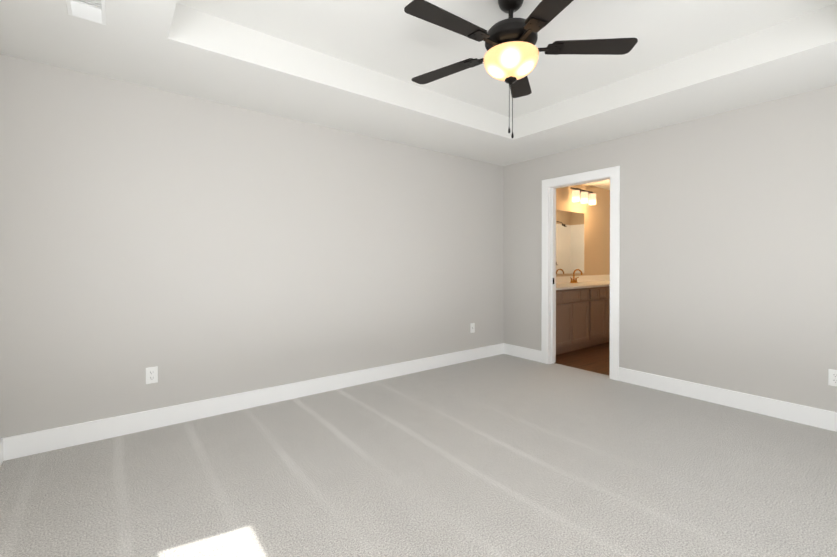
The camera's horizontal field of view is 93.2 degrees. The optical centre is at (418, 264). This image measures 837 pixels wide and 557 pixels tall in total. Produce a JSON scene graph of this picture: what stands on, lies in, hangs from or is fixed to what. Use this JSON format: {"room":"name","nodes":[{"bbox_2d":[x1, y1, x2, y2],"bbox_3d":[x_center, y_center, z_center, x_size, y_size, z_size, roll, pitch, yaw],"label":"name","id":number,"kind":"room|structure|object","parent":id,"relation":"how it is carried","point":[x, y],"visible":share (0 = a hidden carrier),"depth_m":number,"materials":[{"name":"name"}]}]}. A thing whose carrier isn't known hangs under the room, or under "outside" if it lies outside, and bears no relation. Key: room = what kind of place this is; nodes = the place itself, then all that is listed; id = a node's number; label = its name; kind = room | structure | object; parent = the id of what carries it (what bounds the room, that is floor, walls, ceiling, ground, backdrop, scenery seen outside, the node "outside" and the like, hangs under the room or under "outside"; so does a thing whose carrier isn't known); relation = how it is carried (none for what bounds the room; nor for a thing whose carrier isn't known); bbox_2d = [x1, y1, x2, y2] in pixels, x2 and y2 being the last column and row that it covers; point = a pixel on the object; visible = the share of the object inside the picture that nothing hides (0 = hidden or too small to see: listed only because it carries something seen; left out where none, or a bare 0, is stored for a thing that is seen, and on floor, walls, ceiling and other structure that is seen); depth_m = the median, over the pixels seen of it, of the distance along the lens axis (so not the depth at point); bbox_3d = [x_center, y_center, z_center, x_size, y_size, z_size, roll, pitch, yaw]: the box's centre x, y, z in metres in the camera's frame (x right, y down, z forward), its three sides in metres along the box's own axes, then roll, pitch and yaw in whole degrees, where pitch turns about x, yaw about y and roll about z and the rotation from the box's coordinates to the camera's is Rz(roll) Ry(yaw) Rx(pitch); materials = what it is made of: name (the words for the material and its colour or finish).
{"room":"empty bedroom","nodes":[
{"label":"empty bedroom","id":0,"kind":"room"},
{"bbox_2d":[0,54,609,437],"bbox_3d":[1.205,-0.189,5.240,9.613,2.860,0.120,0,0,-38],"label":"wall","id":1,"kind":"structure","parent":0,"point":[193,249],"depth_m":3.02,"materials":[{"name":"paint"}]},
{"bbox_2d":[0,437,7,465],"bbox_3d":[-1.273,1.103,0.803,0.017,0.135,3.840,0,0,-38],"label":"baseboard","id":2,"kind":"structure","parent":1,"relation":"attached to","point":[3,441],"depth_m":2.34,"materials":[{"name":"white wood"}]},
{"bbox_2d":[146,366,157,383],"bbox_3d":[-1.878,0.779,2.787,0.070,0.115,0.007,0,0,-38],"label":"electrical outlet","id":3,"kind":"object","parent":1,"relation":"attached to","point":[151,374],"visible":1,"depth_m":2.78,"materials":[{"name":"white plastic"}]},
{"bbox_2d":[8,343,503,459],"bbox_3d":[-0.683,1.083,3.705,4.498,0.135,0.017,0,0,-38],"label":"baseboard","id":4,"kind":"structure","parent":1,"relation":"attached to","point":[26,444],"depth_m":3.01,"materials":[{"name":"white wood"}]},
{"bbox_2d":[470,323,474,332],"bbox_3d":[0.647,0.759,4.735,0.070,0.115,0.007,0,0,-38],"label":"electrical outlet","id":5,"kind":"object","parent":1,"relation":"attached to","point":[472,327],"visible":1,"depth_m":4.73,"materials":[{"name":"white plastic"}]},
{"bbox_2d":[556,210,583,273],"bbox_3d":[1.948,-0.333,5.727,1.680,0.940,0.006,0,0,-38],"label":"mirror","id":6,"kind":"object","parent":1,"relation":"attached to","point":[569,242],"visible":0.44,"depth_m":5.98,"materials":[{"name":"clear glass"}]},
{"bbox_2d":[570,187,595,204],"bbox_3d":[2.518,-1.058,6.064,0.600,0.244,0.161,0,0,-38],"label":"sconce","id":7,"kind":"object","parent":1,"relation":"attached to","point":[583,197],"visible":1,"depth_m":6.00,"materials":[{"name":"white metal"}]},
{"bbox_2d":[556,275,609,284],"bbox_3d":[2.387,0.223,6.062,3.001,0.100,0.018,0,0,-38],"label":"backsplash","id":8,"kind":"structure","parent":1,"relation":"attached to","point":[559,280],"depth_m":6.35,"materials":[{"name":"beige stone"}]},
{"bbox_2d":[0,354,836,556],"bbox_3d":[0.537,1.211,2.198,4.588,0.100,3.895,0,0,-38],"label":"floor carpet","id":9,"kind":"object","parent":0,"point":[503,455],"visible":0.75,"depth_m":2.14,"materials":[{"name":"grey carpet"}]},
{"bbox_2d":[0,0,836,189],"bbox_3d":[2.384,-1.429,3.605,9.493,0.360,4.135,0,0,-38],"label":"ceiling","id":10,"kind":"structure","parent":0,"point":[354,66],"depth_m":2.61,"materials":[{"name":"paint"}]},
{"bbox_2d":[66,0,105,24],"bbox_3d":[-1.577,-1.233,1.877,0.146,0.012,0.300,0,0,-38],"label":"ceiling vent","id":11,"kind":"object","parent":10,"relation":"in","point":[85,11],"visible":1,"depth_m":1.92,"materials":[{"name":"white metal"}]},
{"bbox_2d":[404,0,637,138],"bbox_3d":[0.462,-1.066,2.128,1.231,0.765,1.267,0,0,-38],"label":"fan","id":12,"kind":"object","parent":10,"relation":"hanging from","point":[511,57],"visible":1,"depth_m":2.06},
{"bbox_2d":[555,342,609,374],"bbox_3d":[3.686,1.191,5.789,4.785,0.092,2.055,0,0,-38],"label":"floor","id":13,"kind":"structure","parent":0,"point":[596,358],"depth_m":4.85,"materials":[{"name":"brown wood"}]},
{"bbox_2d":[556,285,609,354],"bbox_3d":[2.551,0.722,5.852,3.001,0.830,0.556,0,0,-38],"label":"bathroom vanity","id":14,"kind":"object","parent":13,"relation":"on","point":[582,312],"depth_m":5.22,"materials":[{"name":"wood"},{"name":"stone"},{"name":"metal"}]},
{"bbox_2d":[556,281,609,288],"bbox_3d":[2.553,0.302,5.848,3.001,0.059,0.560,0,0,-38],"label":"countertop","id":15,"kind":"structure","parent":14,"relation":"on","point":[567,284],"depth_m":5.51,"materials":[{"name":"beige stone"}]},
{"bbox_2d":[568,269,583,280],"bbox_3d":[2.352,0.170,5.862,0.229,0.210,0.161,0,0,-38],"label":"faucet","id":16,"kind":"object","parent":15,"relation":"on","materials":[{"name":"gold metal"}]},
{"bbox_2d":[504,85,836,411],"bbox_3d":[2.330,-0.178,3.572,0.120,2.860,3.895,0,0,-38],"label":"wall","id":17,"kind":"structure","parent":0,"point":[728,254],"depth_m":3.26,"materials":[{"name":"paint"}]},
{"bbox_2d":[504,343,540,361],"bbox_3d":[1.272,1.076,4.842,0.014,0.135,0.554,0,0,-38],"label":"baseboard","id":18,"kind":"structure","parent":17,"relation":"attached to","point":[513,350],"depth_m":4.83,"materials":[{"name":"white wood"}]},
{"bbox_2d":[541,166,619,380],"bbox_3d":[1.766,0.084,4.305,0.156,2.125,0.890,0,0,-38],"label":"door frame","id":19,"kind":"structure","parent":17,"relation":"attached to","point":[613,173],"depth_m":4.47,"materials":[{"name":"white wood"}]},
{"bbox_2d":[619,367,836,431],"bbox_3d":[2.715,1.088,2.968,0.017,0.135,2.396,0,0,-38],"label":"baseboard","id":20,"kind":"structure","parent":17,"relation":"attached to","point":[811,416],"depth_m":3.17,"materials":[{"name":"white wood"}]},
{"bbox_2d":[828,369,836,386],"bbox_3d":[2.893,0.787,2.745,0.007,0.115,0.070,0,0,-38],"label":"electrical outlet","id":21,"kind":"object","parent":17,"relation":"attached to","point":[832,377],"visible":1,"depth_m":2.75,"materials":[{"name":"white plastic"}]}
]}

